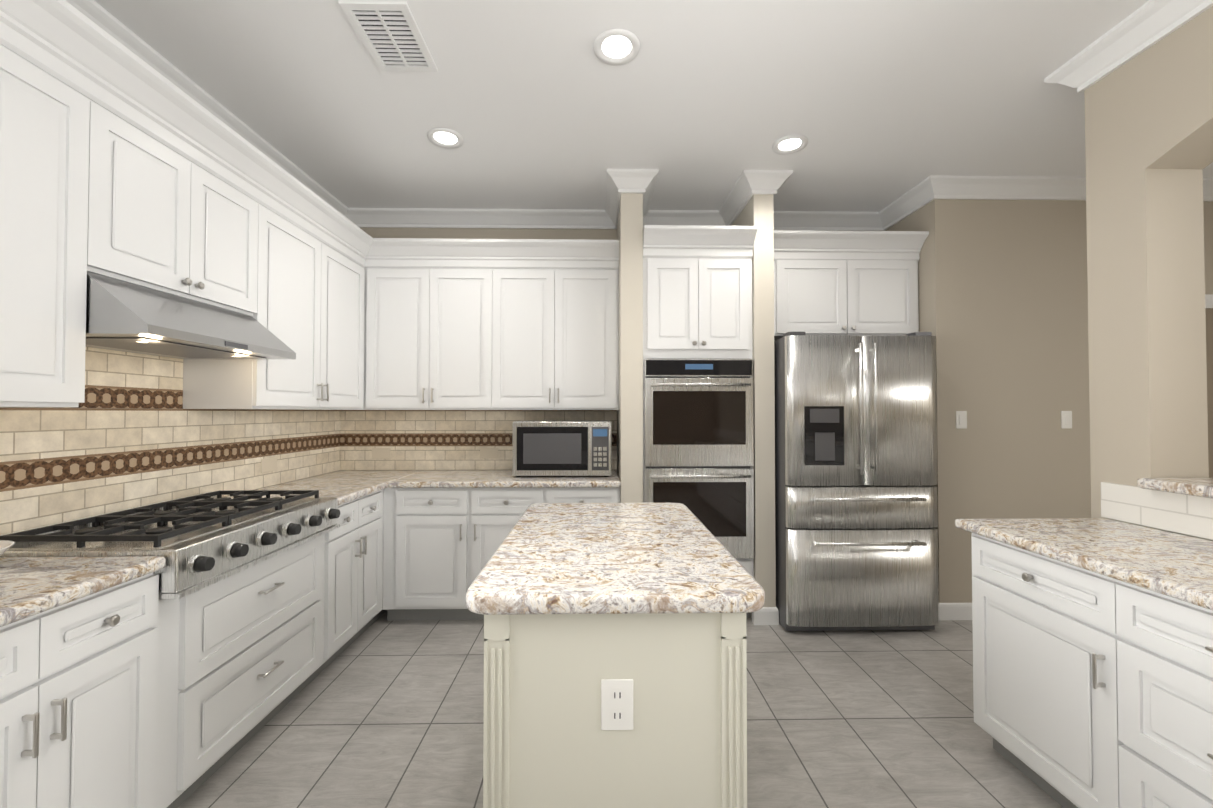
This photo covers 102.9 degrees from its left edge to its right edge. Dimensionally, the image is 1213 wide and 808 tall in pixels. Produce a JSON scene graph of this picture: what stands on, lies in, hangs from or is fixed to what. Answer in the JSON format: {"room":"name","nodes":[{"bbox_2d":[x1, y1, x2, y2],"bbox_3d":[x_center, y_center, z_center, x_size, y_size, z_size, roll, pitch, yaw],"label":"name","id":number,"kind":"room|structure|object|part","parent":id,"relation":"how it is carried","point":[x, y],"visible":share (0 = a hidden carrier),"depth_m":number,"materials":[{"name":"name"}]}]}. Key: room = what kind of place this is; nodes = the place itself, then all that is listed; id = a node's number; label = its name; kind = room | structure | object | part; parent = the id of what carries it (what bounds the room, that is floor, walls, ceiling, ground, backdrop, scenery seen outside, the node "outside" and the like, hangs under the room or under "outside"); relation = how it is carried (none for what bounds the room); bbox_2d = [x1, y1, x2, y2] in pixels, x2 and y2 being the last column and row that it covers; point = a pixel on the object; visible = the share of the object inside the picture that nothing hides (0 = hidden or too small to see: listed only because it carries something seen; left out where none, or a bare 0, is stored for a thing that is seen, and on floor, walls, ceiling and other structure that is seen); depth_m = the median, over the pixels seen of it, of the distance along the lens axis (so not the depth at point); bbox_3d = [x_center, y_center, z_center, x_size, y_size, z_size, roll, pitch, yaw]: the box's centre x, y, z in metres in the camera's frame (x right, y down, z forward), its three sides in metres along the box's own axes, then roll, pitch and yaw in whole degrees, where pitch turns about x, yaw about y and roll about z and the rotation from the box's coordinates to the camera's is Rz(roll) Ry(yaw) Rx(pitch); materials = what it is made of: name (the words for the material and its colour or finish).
{"room":"kitchen","nodes":[
{"label":"kitchen","id":0,"kind":"room"},
{"bbox_2d":[0,407,339,496],"bbox_3d":[-2.057,-0.075,0.562,0.150,2.900,6.570,0,-1,-1],"label":"wall","id":1,"kind":"structure","parent":0,"point":[155,408],"depth_m":2.07,"materials":[{"name":"beige tile"}]},
{"bbox_2d":[0,45,119,406],"bbox_3d":[-1.817,-0.492,1.222,0.348,0.996,0.741,0,-1,-1],"label":"upper cabinet","id":2,"kind":"object","parent":1,"relation":"attached to","point":[87,184],"depth_m":1.43,"materials":[{"name":"white wood"}]},
{"bbox_2d":[0,347,340,534],"bbox_3d":[-1.997,0.086,1.885,0.013,0.778,3.618,0,-1,-1],"label":"backsplash","id":3,"kind":"structure","parent":1,"relation":"attached to","point":[87,458],"depth_m":2.06,"materials":[{"name":"beige tile"}]},
{"bbox_2d":[116,118,263,320],"bbox_3d":[-1.830,-0.701,1.919,0.348,0.555,0.766,0,-1,-1],"label":"upper cabinet","id":4,"kind":"object","parent":1,"relation":"attached to","point":[183,231],"depth_m":1.89,"materials":[{"name":"white wood"}]},
{"bbox_2d":[86,271,295,358],"bbox_3d":[-1.730,-0.317,1.915,0.527,0.208,0.758,0,-1,-1],"label":"range hood","id":5,"kind":"object","parent":1,"relation":"attached to","point":[123,316],"visible":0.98,"depth_m":1.75,"materials":[{"name":"silver metal"}]},
{"bbox_2d":[183,207,363,409],"bbox_3d":[-1.846,-0.466,2.807,0.348,0.996,1.138,0,-1,-1],"label":"upper cabinet","id":6,"kind":"object","parent":1,"relation":"attached to","point":[314,294],"depth_m":2.64,"materials":[{"name":"white wood"}]},
{"bbox_2d":[0,0,375,267],"bbox_3d":[-1.617,-1.064,1.847,0.115,0.170,3.090,0,-1,-1],"label":"crown molding","id":7,"kind":"structure","parent":6,"relation":"attached to","point":[68,44],"depth_m":1.74,"materials":[{"name":"white wood"}]},
{"bbox_2d":[360,228,616,470],"bbox_3d":[0.070,-0.022,3.811,4.220,2.900,0.150,0,-1,-1],"label":"wall","id":8,"kind":"structure","parent":0,"point":[486,233],"depth_m":3.74,"materials":[{"name":"beige paint"}]},
{"bbox_2d":[362,268,377,409],"bbox_3d":[-1.825,-0.454,3.533,0.417,0.996,0.348,0,-1,-1],"label":"upper cabinet","id":9,"kind":"object","parent":8,"relation":"attached to","point":[370,274],"depth_m":3.37,"materials":[{"name":"white wood"}]},
{"bbox_2d":[374,268,501,409],"bbox_3d":[-1.209,-0.454,3.544,0.930,0.996,0.348,0,-1,-1],"label":"upper cabinet","id":10,"kind":"object","parent":8,"relation":"attached to","point":[483,339],"depth_m":3.37,"materials":[{"name":"white wood"}]},
{"bbox_2d":[340,410,616,469],"bbox_3d":[-0.973,0.276,3.704,2.106,0.457,0.013,0,-1,-1],"label":"backsplash","id":11,"kind":"structure","parent":8,"relation":"attached to","point":[426,439],"depth_m":3.70,"materials":[{"name":"beige tile"}]},
{"bbox_2d":[502,269,618,409],"bbox_3d":[-0.390,-0.454,3.559,0.946,0.996,0.348,0,-1,-1],"label":"upper cabinet","id":12,"kind":"object","parent":8,"relation":"attached to","point":[560,327],"depth_m":3.39,"materials":[{"name":"white wood"}]},
{"bbox_2d":[376,238,618,268],"bbox_3d":[-0.747,-1.040,3.351,1.668,0.170,0.115,0,-1,-1],"label":"crown molding","id":13,"kind":"structure","parent":12,"relation":"attached to","point":[390,252],"depth_m":3.36,"materials":[{"name":"white wood"}]},
{"bbox_2d":[774,230,928,340],"bbox_3d":[1.635,-0.819,3.518,1.094,0.695,0.515,0,-1,-1],"label":"upper cabinet","id":14,"kind":"object","parent":8,"relation":"attached to","point":[857,283],"visible":0.85,"depth_m":3.35,"materials":[{"name":"white wood"}]},
{"bbox_2d":[178,611,1062,807],"bbox_3d":[1.487,1.377,0.668,7.500,0.001,6.700,0,-1,-1],"label":"floor","id":15,"kind":"structure","parent":0,"point":[381,712],"depth_m":2.07,"materials":[{"name":"tile"}]},
{"bbox_2d":[0,572,167,807],"bbox_3d":[-1.685,0.945,1.137,0.610,0.880,0.702,0,-1,-1],"label":"base cabinet","id":16,"kind":"object","parent":15,"relation":"on","point":[136,693],"depth_m":1.29,"materials":[{"name":"white wood"}]},
{"bbox_2d":[164,521,339,807],"bbox_3d":[-1.700,1.000,1.957,0.610,0.796,1.064,0,-1,-1],"label":"base cabinet","id":17,"kind":"object","parent":15,"relation":"on","point":[243,645],"depth_m":1.86,"materials":[{"name":"white wood"}]},
{"bbox_2d":[337,489,383,653],"bbox_3d":[-1.714,0.971,2.731,0.610,0.880,0.608,0,-1,-1],"label":"base cabinet","id":18,"kind":"object","parent":15,"relation":"on","point":[361,519],"depth_m":2.77,"materials":[{"name":"white wood"}]},
{"bbox_2d":[0,470,421,626],"bbox_3d":[-1.685,0.496,1.883,0.637,0.040,3.616,0,-1,-1],"label":"countertop","id":19,"kind":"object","parent":18,"relation":"on","point":[30,586],"visible":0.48,"depth_m":1.38,"materials":[{"name":"stone"}]},
{"bbox_2d":[0,540,14,554],"bbox_3d":[-1.775,0.395,1.295,0.241,0.140,0.241,0,-1,-1],"label":"fruit bowl","id":20,"kind":"object","parent":19,"relation":"on","point":[5,545],"visible":1,"depth_m":1.39,"materials":[{"name":"white ceramic"}]},
{"bbox_2d":[0,490,339,598],"bbox_3d":[-1.646,0.518,1.966,0.682,0.190,0.936,0,-1,-1],"label":"cooktop","id":21,"kind":"object","parent":19,"relation":"in","point":[200,541],"visible":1,"depth_m":1.74,"materials":[{"name":"silver metal"}]},
{"bbox_2d":[383,487,558,620],"bbox_3d":[-0.885,0.982,3.395,1.108,0.880,0.610,0,-1,-1],"label":"base cabinet","id":22,"kind":"object","parent":15,"relation":"on","point":[441,546],"depth_m":3.09,"materials":[{"name":"white wood"}]},
{"bbox_2d":[559,487,619,502],"bbox_3d":[-0.197,0.982,3.408,0.564,0.880,0.610,0,-1,-1],"label":"base cabinet","id":23,"kind":"object","parent":15,"relation":"on","point":[609,494],"depth_m":3.11,"materials":[{"name":"white wood"}]},
{"bbox_2d":[389,470,620,487],"bbox_3d":[-0.653,0.520,3.393,1.477,0.040,0.637,0,-1,-1],"label":"countertop","id":24,"kind":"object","parent":23,"relation":"on","point":[465,479],"visible":0.96,"depth_m":3.13,"materials":[{"name":"stone"}]},
{"bbox_2d":[512,421,611,476],"bbox_3d":[-0.304,0.312,3.466,0.670,0.378,0.416,0,-1,-1],"label":"microwave","id":25,"kind":"object","parent":24,"relation":"on","point":[561,448],"visible":1,"depth_m":3.26,"materials":[{"name":"silver metal"}]},
{"bbox_2d":[483,613,746,807],"bbox_3d":[0.013,0.955,1.743,0.652,0.879,1.100,0,-1,-1],"label":"kitchen island","id":26,"kind":"object","parent":15,"relation":"on","point":[615,710],"visible":0.65,"depth_m":1.20,"materials":[{"name":"beige wood"}]},
{"bbox_2d":[466,503,764,614],"bbox_3d":[0.014,0.492,1.753,0.750,0.045,1.205,0,-1,-1],"label":"island countertop","id":27,"kind":"structure","parent":26,"relation":"on","point":[599,558],"depth_m":1.37,"materials":[{"name":"stone"}]},
{"bbox_2d":[643,225,757,617],"bbox_3d":[0.593,0.149,3.388,0.719,2.545,0.705,0,-1,-1],"label":"tall cabinet","id":28,"kind":"object","parent":15,"relation":"on","point":[697,291],"visible":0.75,"depth_m":3.15,"materials":[{"name":"white wood"}]},
{"bbox_2d":[644,359,753,557],"bbox_3d":[0.593,0.356,3.381,0.703,1.290,0.651,0,-1,-1],"label":"double oven","id":29,"kind":"object","parent":28,"relation":"in","point":[698,438],"visible":0.81,"depth_m":3.11,"materials":[{"name":"grey metal"}]},
{"bbox_2d":[774,332,938,630],"bbox_3d":[1.569,0.489,3.304,0.930,1.862,0.840,0,-1,-1],"label":"fridge","id":30,"kind":"object","parent":15,"relation":"on","point":[780,485],"depth_m":2.96,"materials":[{"name":"grey metal"}]},
{"bbox_3d":[1.576,0.466,2.945,0.930,1.775,0.121,0,-1,-1],"label":"fridge door","id":31,"kind":"part","parent":30,"relation":"part of","materials":[{"name":"silver metal"}]},
{"bbox_2d":[939,603,971,619],"bbox_3d":[3.059,1.364,3.190,1.764,0.108,0.014,0,-1,-1],"label":"baseboard","id":32,"kind":"structure","parent":15,"relation":"on","point":[947,611],"depth_m":3.17,"materials":[{"name":"white paint"}]},
{"bbox_2d":[971,533,1212,807],"bbox_3d":[1.798,0.932,0.358,0.644,0.879,3.255,0,-1,-1],"label":"base cabinet","id":33,"kind":"object","parent":15,"relation":"on","point":[1091,689],"visible":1,"depth_m":1.49,"materials":[{"name":"white wood"}]},
{"bbox_2d":[955,518,1212,609],"bbox_3d":[1.801,0.471,0.383,0.638,0.040,3.290,0,-1,-1],"label":"countertop","id":34,"kind":"structure","parent":33,"relation":"on","point":[1175,565],"depth_m":1.58,"materials":[{"name":"stone"}]},
{"bbox_2d":[617,193,642,502],"bbox_3d":[0.159,-0.028,3.428,0.143,2.900,0.620,0,-1,-1],"label":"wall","id":35,"kind":"structure","parent":0,"point":[630,410],"depth_m":3.12,"materials":[{"name":"beige paint"}]},
{"bbox_2d":[65,0,1212,230],"bbox_3d":[1.554,-1.468,0.575,7.070,0.115,6.420,0,-1,-1],"label":"crown molding","id":36,"kind":"structure","parent":0,"point":[1139,30],"depth_m":3.19,"materials":[{"name":"white paint"}]},
{"bbox_2d":[94,0,1212,211],"bbox_3d":[1.487,-1.523,0.715,7.500,0.001,6.700,0,-1,-1],"label":"ceiling","id":37,"kind":"structure","parent":0,"point":[880,105],"depth_m":2.33,"materials":[{"name":"white paint"}]},
{"bbox_2d":[339,0,437,71],"bbox_3d":[-0.877,-1.495,1.982,0.250,0.012,0.360,0,-1,-1],"label":"ceiling vent","id":38,"kind":"object","parent":37,"relation":"in","point":[390,35],"visible":0.98,"depth_m":1.95,"materials":[{"name":"white metal"}]},
{"bbox_2d":[427,128,463,148],"bbox_3d":[-0.900,-1.483,2.702,0.196,0.010,0.196,0,-1,-1],"label":"recessed light","id":39,"kind":"object","parent":37,"relation":"in","point":[446,138],"visible":0.98,"depth_m":2.70,"materials":[{"name":"white paint"}]},
{"bbox_2d":[593,28,639,64],"bbox_3d":[0.043,-1.494,2.029,0.196,0.010,0.196,0,-1,-1],"label":"recessed light","id":40,"kind":"object","parent":37,"relation":"in","point":[617,46],"visible":0.96,"depth_m":2.02,"materials":[{"name":"white paint"}]},
{"bbox_2d":[772,135,807,154],"bbox_3d":[1.050,-1.482,2.767,0.196,0.010,0.196,0,-1,-1],"label":"recessed light","id":41,"kind":"object","parent":37,"relation":"in","point":[788,144],"visible":0.98,"depth_m":2.77,"materials":[{"name":"white paint"}]},
{"bbox_2d":[731,194,775,617],"bbox_3d":[1.020,-0.028,3.443,0.130,2.900,0.620,0,-1,-1],"label":"column","id":42,"kind":"structure","parent":0,"point":[758,210],"depth_m":3.13,"materials":[{"name":"beige paint"}]},
{"bbox_2d":[885,199,1212,602],"bbox_3d":[3.610,-0.026,3.585,2.850,2.900,0.729,0,-1,-1],"label":"wall","id":43,"kind":"structure","parent":0,"point":[1003,299],"depth_m":3.22,"materials":[{"name":"beige paint"}]},
{"bbox_3d":[2.352,0.104,3.200,0.072,0.117,0.008,0,-1,-1],"label":"light switch","id":44,"kind":"part","parent":43,"relation":"part of","materials":[{"name":"white plastic"}]},
{"bbox_3d":[3.061,0.105,3.213,0.072,0.117,0.008,0,-1,-1],"label":"light switch","id":45,"kind":"part","parent":43,"relation":"part of","materials":[{"name":"white plastic"}]},
{"bbox_2d":[1205,294,1212,477],"bbox_3d":[4.341,0.344,3.225,1.080,2.150,0.020,0,-1,-1],"label":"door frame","id":46,"kind":"structure","parent":43,"relation":"attached to","point":[1209,325],"depth_m":3.23,"materials":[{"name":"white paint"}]},
{"bbox_2d":[1084,6,1212,540],"bbox_3d":[2.259,-0.089,-0.265,0.250,2.900,4.760,0,-1,-1],"label":"wall","id":47,"kind":"structure","parent":0,"point":[1149,135],"depth_m":1.90,"materials":[{"name":"beige paint"}]},
{"bbox_2d":[1137,478,1212,497],"bbox_3d":[2.257,0.285,0.664,0.380,0.040,2.418,0,-1,-1],"label":"bar","id":48,"kind":"object","parent":47,"relation":"on","point":[1201,487],"visible":1,"depth_m":1.75,"materials":[{"name":"stone"}]}
]}

